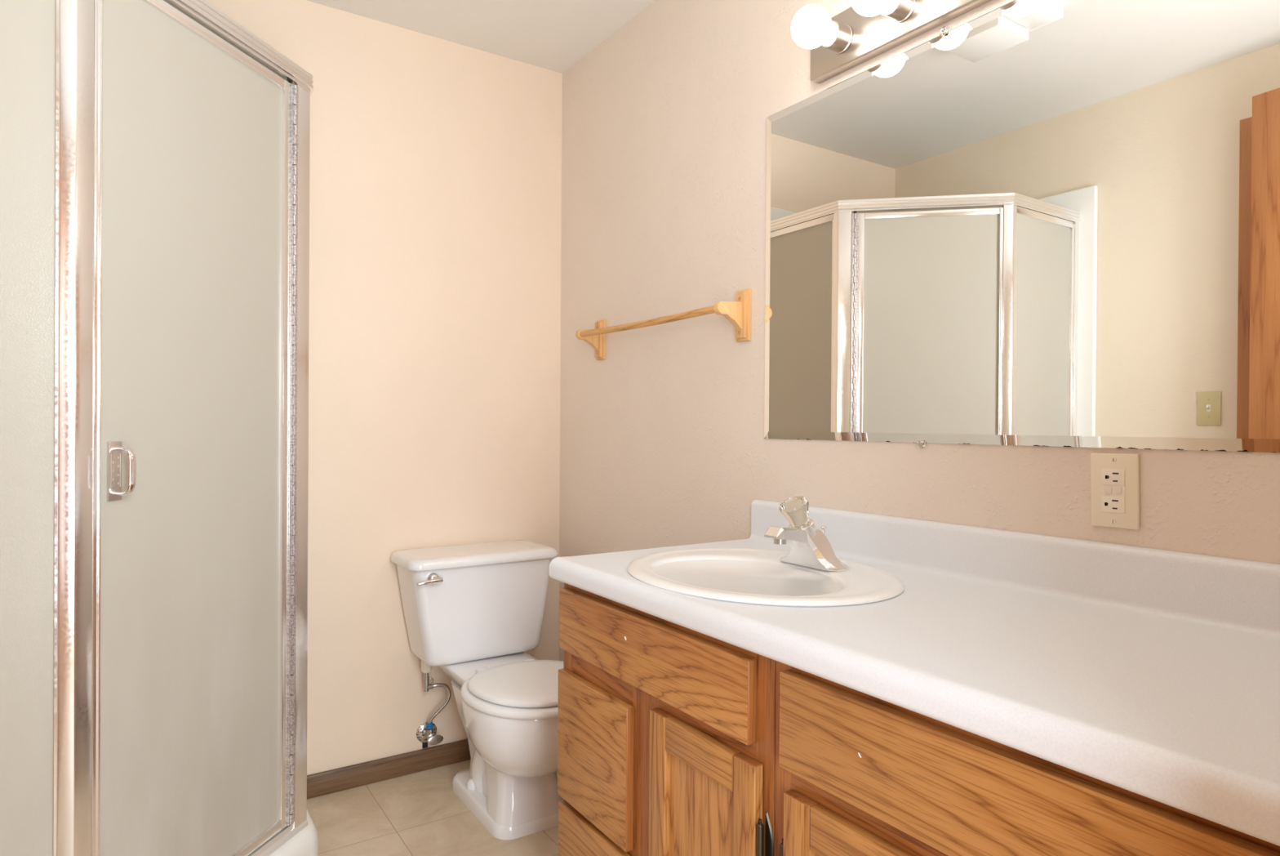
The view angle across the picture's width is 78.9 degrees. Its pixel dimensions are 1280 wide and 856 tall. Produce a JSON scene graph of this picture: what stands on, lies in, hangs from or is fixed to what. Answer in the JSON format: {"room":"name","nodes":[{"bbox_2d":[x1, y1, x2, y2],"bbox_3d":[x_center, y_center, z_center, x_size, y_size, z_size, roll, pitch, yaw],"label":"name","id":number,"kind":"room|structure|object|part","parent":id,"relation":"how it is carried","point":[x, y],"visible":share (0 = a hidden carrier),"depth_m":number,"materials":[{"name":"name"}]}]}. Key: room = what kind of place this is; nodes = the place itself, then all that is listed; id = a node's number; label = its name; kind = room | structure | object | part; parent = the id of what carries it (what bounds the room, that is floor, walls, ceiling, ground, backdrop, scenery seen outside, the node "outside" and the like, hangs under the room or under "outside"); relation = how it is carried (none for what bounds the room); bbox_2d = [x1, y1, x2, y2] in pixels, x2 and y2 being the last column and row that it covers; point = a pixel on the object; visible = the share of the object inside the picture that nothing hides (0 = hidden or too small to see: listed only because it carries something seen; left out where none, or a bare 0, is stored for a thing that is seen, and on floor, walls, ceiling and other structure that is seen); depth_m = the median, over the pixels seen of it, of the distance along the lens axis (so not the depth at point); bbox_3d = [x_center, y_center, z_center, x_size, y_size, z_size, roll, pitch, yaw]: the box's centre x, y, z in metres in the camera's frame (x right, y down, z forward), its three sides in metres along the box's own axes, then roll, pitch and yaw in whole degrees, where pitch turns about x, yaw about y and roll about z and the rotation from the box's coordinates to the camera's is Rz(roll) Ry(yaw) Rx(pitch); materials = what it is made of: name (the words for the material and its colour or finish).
{"room":"bathroom","nodes":[
{"label":"bathroom","id":0,"kind":"room"},
{"bbox_2d":[204,0,562,774],"bbox_3d":[-1.065,-0.081,2.288,2.012,2.340,0.100,0,0,-34],"label":"wall","id":1,"kind":"structure","parent":0,"point":[435,163],"depth_m":2.45,"materials":[{"name":"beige paint"}]},
{"bbox_2d":[306,737,470,798],"bbox_3d":[-0.644,1.057,2.509,0.860,0.067,0.013,0,0,-34],"label":"baseboard","id":2,"kind":"structure","parent":1,"relation":"attached to","point":[335,780],"depth_m":2.41,"materials":[{"name":"brown wood"}]},
{"bbox_2d":[416,659,451,747],"bbox_3d":[-0.653,0.867,2.462,0.096,0.312,0.078,0,0,-34],"label":"supplies","id":3,"kind":"object","parent":1,"relation":"attached to","point":[426,731],"visible":0.99,"depth_m":2.44,"materials":[{"name":"silver metal"}]},
{"bbox_3d":[-0.640,0.975,2.433,0.051,0.029,0.011,0,0,-37],"label":"valve handle","id":4,"kind":"part","parent":3,"relation":"part of","materials":[{"name":"silver metal"}]},
{"bbox_2d":[306,759,558,855],"bbox_3d":[0.044,1.134,0.607,2.012,0.060,4.146,0,0,-34],"label":"floor","id":5,"kind":"structure","parent":0,"point":[418,813],"depth_m":2.14,"materials":[{"name":"beige tile"}]},
{"bbox_2d":[269,806,318,855],"bbox_3d":[-1.157,1.021,1.621,0.923,0.141,0.923,0,0,-34],"label":"shower tray","id":6,"kind":"object","parent":5,"relation":"on","point":[305,842],"visible":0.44,"depth_m":1.82,"materials":[{"name":"white"}]},
{"bbox_2d":[0,0,313,855],"bbox_3d":[-1.011,0.055,1.593,0.379,1.792,1.264,0,0,12],"label":"shower enclosure","id":7,"kind":"object","parent":6,"relation":"on","point":[154,154],"visible":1,"depth_m":1.42,"materials":[{"name":"grey glass"}]},
{"bbox_3d":[-1.109,0.067,1.163,0.377,1.690,0.004,0,0,-34],"label":"glass pane","id":8,"kind":"part","parent":7,"relation":"part of","materials":[{"name":"grey glass"}]},
{"bbox_3d":[-1.113,0.064,1.160,0.394,1.724,0.020,0,0,-34],"label":"panel frame","id":9,"kind":"part","parent":7,"relation":"part of","materials":[{"name":"silver metal"}]},
{"bbox_3d":[-0.935,0.068,1.284,0.034,1.741,0.050,1,0,34],"label":"corner post","id":10,"kind":"part","parent":7,"relation":"part of","materials":[{"name":"silver metal"}]},
{"bbox_3d":[-0.911,0.074,1.348,0.005,0.102,0.026,0,0,13],"label":"handle plate","id":11,"kind":"part","parent":7,"relation":"part of","materials":[{"name":"silver metal"}]},
{"bbox_3d":[-0.891,0.074,1.344,0.039,0.085,0.014,0,0,13],"label":"door handle","id":12,"kind":"part","parent":7,"relation":"part of","materials":[{"name":"silver metal"}]},
{"bbox_3d":[-0.873,0.063,1.544,0.005,1.669,0.468,0,0,13],"label":"glass pane","id":13,"kind":"part","parent":7,"relation":"part of","materials":[{"name":"grey glass"}]},
{"bbox_3d":[-0.870,0.064,1.548,0.023,1.708,0.497,0,0,13],"label":"shower door","id":14,"kind":"part","parent":7,"relation":"part of","materials":[{"name":"grey glass"}]},
{"bbox_3d":[-1.015,-0.821,1.591,0.353,0.040,1.264,0,0,12],"label":"header rail","id":15,"kind":"part","parent":7,"relation":"part of","materials":[{"name":"silver metal"}]},
{"bbox_3d":[-1.031,0.936,1.600,0.350,0.029,1.255,0,0,12],"label":"sill rail","id":16,"kind":"part","parent":7,"relation":"part of","materials":[{"name":"silver metal"}]},
{"bbox_3d":[-0.810,0.066,1.845,0.037,1.741,0.065,0,0,-6],"label":"corner post","id":17,"kind":"part","parent":7,"relation":"part of","materials":[{"name":"silver metal"}]},
{"bbox_2d":[391,539,563,839],"bbox_3d":[-0.388,0.738,2.254,0.485,0.710,0.711,0,0,-34],"label":"toilet","id":18,"kind":"object","parent":5,"relation":"on","point":[473,612],"visible":0.91,"depth_m":2.27,"materials":[{"name":"white ceramic"}]},
{"bbox_3d":[-0.612,0.441,2.251,0.076,0.039,0.034,0,0,-34],"label":"flush lever","id":19,"kind":"part","parent":18,"relation":"part of","materials":[{"name":"silver metal"}]},
{"bbox_3d":[-0.520,0.560,2.457,0.456,0.304,0.210,0,0,-34],"label":"tank","id":20,"kind":"part","parent":18,"relation":"part of","materials":[{"name":"white ceramic"}]},
{"bbox_3d":[-0.516,0.396,2.450,0.485,0.030,0.237,0,0,-34],"label":"tank lid","id":21,"kind":"part","parent":18,"relation":"part of","materials":[{"name":"white ceramic"}]},
{"bbox_3d":[-0.295,0.715,2.135,0.374,0.024,0.410,0,0,-34],"label":"seat","id":22,"kind":"part","parent":18,"relation":"part of","materials":[{"name":"white plastic"}]},
{"bbox_3d":[-0.287,0.691,2.122,0.344,0.020,0.355,0,0,-34],"label":"seat lid","id":23,"kind":"part","parent":18,"relation":"part of","materials":[{"name":"white plastic"}]},
{"bbox_2d":[557,582,776,855],"bbox_3d":[0.227,0.705,1.469,0.550,0.792,0.618,0,0,-34],"label":"vanity cabinet","id":24,"kind":"object","parent":5,"relation":"on","point":[666,729],"visible":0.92,"depth_m":1.27,"materials":[{"name":"brown wood"}]},
{"bbox_3d":[-0.089,0.867,1.463,0.018,0.234,0.253,0,0,-34],"label":"drawer","id":25,"kind":"part","parent":24,"relation":"part of","materials":[{"name":"brown wood"}]},
{"bbox_3d":[-0.088,0.612,1.464,0.018,0.252,0.258,0,0,-34],"label":"drawer","id":26,"kind":"part","parent":24,"relation":"part of","materials":[{"name":"brown wood"}]},
{"bbox_3d":[0.001,0.383,1.329,0.018,0.120,0.569,0,0,-34],"label":"false drawer","id":27,"kind":"part","parent":24,"relation":"part of","materials":[{"name":"brown wood"}]},
{"bbox_3d":[0.022,0.465,1.331,0.018,0.060,0.540,0,0,-34],"label":"frame rail","id":28,"kind":"part","parent":24,"relation":"part of","materials":[{"name":"brown wood"}]},
{"bbox_3d":[0.023,0.327,1.331,0.018,0.037,0.540,0,0,-34],"label":"frame rail","id":29,"kind":"part","parent":24,"relation":"part of","materials":[{"name":"brown wood"}]},
{"bbox_3d":[0.096,0.731,1.193,0.006,0.421,0.170,0,0,-34],"label":"door panel","id":30,"kind":"part","parent":24,"relation":"part of","materials":[{"name":"brown wood"}]},
{"bbox_3d":[0.094,0.495,1.190,0.017,0.054,0.168,0,0,-34],"label":"door rail","id":31,"kind":"part","parent":24,"relation":"part of","materials":[{"name":"brown wood"}]},
{"bbox_3d":[0.092,0.727,1.191,0.018,0.519,0.260,0,0,-34],"label":"cabinet door","id":32,"kind":"part","parent":24,"relation":"part of","materials":[{"name":"brown wood"}]},
{"bbox_2d":[774,660,1279,855],"bbox_3d":[0.583,0.710,0.932,0.550,0.792,0.670,0,0,-34],"label":"vanity cabinet","id":33,"kind":"object","parent":5,"relation":"on","point":[858,773],"visible":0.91,"depth_m":0.85,"materials":[{"name":"brown wood"}]},
{"bbox_3d":[0.377,0.659,0.795,0.019,0.692,0.670,0,0,-34],"label":"frame","id":34,"kind":"part","parent":33,"relation":"part of","materials":[{"name":"brown wood"}]},
{"bbox_3d":[0.277,0.736,0.912,0.018,0.507,0.298,0,0,-34],"label":"cabinet door","id":35,"kind":"part","parent":33,"relation":"part of","materials":[{"name":"brown wood"}]},
{"bbox_3d":[0.279,0.510,0.911,0.017,0.056,0.202,0,0,-34],"label":"door rail","id":36,"kind":"part","parent":33,"relation":"part of","materials":[{"name":"brown wood"}]},
{"bbox_3d":[0.378,0.478,0.794,0.018,0.055,0.610,0,0,-34],"label":"frame rail","id":37,"kind":"part","parent":33,"relation":"part of","materials":[{"name":"brown wood"}]},
{"bbox_2d":[549,499,1279,845],"bbox_3d":[0.410,0.245,1.191,0.563,0.134,1.302,0,0,-34],"label":"countertop","id":38,"kind":"structure","parent":33,"relation":"on","point":[1154,673],"depth_m":1.00,"materials":[{"name":"white laminate"}]},
{"bbox_2d":[626,547,904,606],"bbox_3d":[0.216,0.335,1.428,0.455,0.152,0.539,0,0,-34],"label":"sink","id":39,"kind":"object","parent":38,"relation":"in","point":[738,575],"visible":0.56,"depth_m":1.37,"materials":[{"name":"white ceramic"}]},
{"bbox_2d":[764,495,849,571],"bbox_3d":[0.300,0.195,1.466,0.144,0.132,0.152,0,0,-34],"label":"faucet","id":40,"kind":"object","parent":38,"relation":"on","point":[810,546],"visible":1,"depth_m":1.45,"materials":[{"name":"silver metal"}]},
{"bbox_3d":[0.290,0.158,1.458,0.056,0.058,0.053,0,0,-6],"label":"knob","id":41,"kind":"part","parent":40,"relation":"part of","materials":[{"name":"white plastic"}]},
{"bbox_3d":[0.310,0.198,1.473,0.061,0.053,0.053,0,0,-34],"label":"knob stem","id":42,"kind":"part","parent":40,"relation":"part of","materials":[{"name":"silver metal"}]},
{"bbox_3d":[0.355,0.225,1.503,0.011,0.071,0.011,0,0,0],"label":"drain lift rod","id":43,"kind":"part","parent":40,"relation":"part of","materials":[{"name":"silver metal"}]},
{"bbox_2d":[306,0,654,73],"bbox_3d":[0.061,-1.266,0.596,2.012,0.060,4.146,0,0,-34],"label":"ceiling","id":44,"kind":"structure","parent":0,"point":[553,35],"depth_m":2.38,"materials":[{"name":"white paint"}]},
{"bbox_2d":[558,0,1279,660],"bbox_3d":[0.850,-0.063,1.130,0.100,2.340,3.946,0,0,-34],"label":"wall","id":45,"kind":"structure","parent":0,"point":[663,443],"depth_m":2.05,"materials":[{"name":"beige paint"}]},
{"bbox_2d":[575,288,751,359],"bbox_3d":[0.030,-0.281,2.191,0.093,0.126,0.740,0,0,-34],"label":"towel bar","id":46,"kind":"object","parent":45,"relation":"attached to","point":[738,312],"visible":1,"depth_m":1.95,"materials":[{"name":"brown wood"}]},
{"bbox_3d":[-0.168,-0.282,2.475,0.077,0.069,0.020,0,0,-34],"label":"arm","id":47,"kind":"part","parent":46,"relation":"part of","materials":[{"name":"brown wood"}]},
{"bbox_3d":[0.004,-0.291,2.171,0.018,0.022,0.680,0,0,-34],"label":"rod","id":48,"kind":"part","parent":46,"relation":"part of","materials":[{"name":"brown wood"}]},
{"bbox_3d":[0.215,-0.276,1.898,0.077,0.069,0.020,0,0,-34],"label":"arm","id":49,"kind":"part","parent":46,"relation":"part of","materials":[{"name":"brown wood"}]},
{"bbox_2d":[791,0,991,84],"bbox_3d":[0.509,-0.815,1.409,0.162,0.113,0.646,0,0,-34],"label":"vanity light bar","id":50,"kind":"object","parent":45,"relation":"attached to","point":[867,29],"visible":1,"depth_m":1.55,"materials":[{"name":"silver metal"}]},
{"bbox_2d":[791,4,853,54],"bbox_3d":[0.369,-0.814,1.593,0.132,0.081,0.081,0,0,-34],"label":"bulb","id":51,"kind":"object","parent":50,"relation":"attached to","point":[812,27],"depth_m":1.57,"materials":[{"name":"white glass"}]},
{"bbox_2d":[849,0,915,23],"bbox_3d":[0.454,-0.812,1.465,0.132,0.081,0.081,0,0,-34],"label":"bulb","id":52,"kind":"object","parent":50,"relation":"attached to","point":[891,11],"depth_m":1.47,"materials":[{"name":"white glass"}]},
{"bbox_2d":[764,0,1279,452],"bbox_3d":[0.640,-0.354,1.344,0.012,0.788,1.239,0,0,-34],"label":"wall mirror","id":53,"kind":"object","parent":45,"relation":"attached to","point":[1051,223],"visible":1,"depth_m":1.30,"materials":[{"name":"silver mirror"}]},
{"bbox_2d":[1090,453,1139,529],"bbox_3d":[0.734,0.097,1.204,0.009,0.116,0.072,0,0,-34],"label":"wall outlet","id":54,"kind":"object","parent":45,"relation":"attached to","point":[1114,477],"visible":1,"depth_m":1.20,"materials":[{"name":"beige plastic"}]},
{"bbox_2d":[1101,468,1124,513],"bbox_3d":[0.733,0.097,1.203,0.004,0.068,0.035,0,0,-34],"label":"receptacle","id":55,"kind":"object","parent":54,"relation":"attached to","point":[1113,480],"depth_m":1.20,"materials":[{"name":"beige plastic"}]}
]}

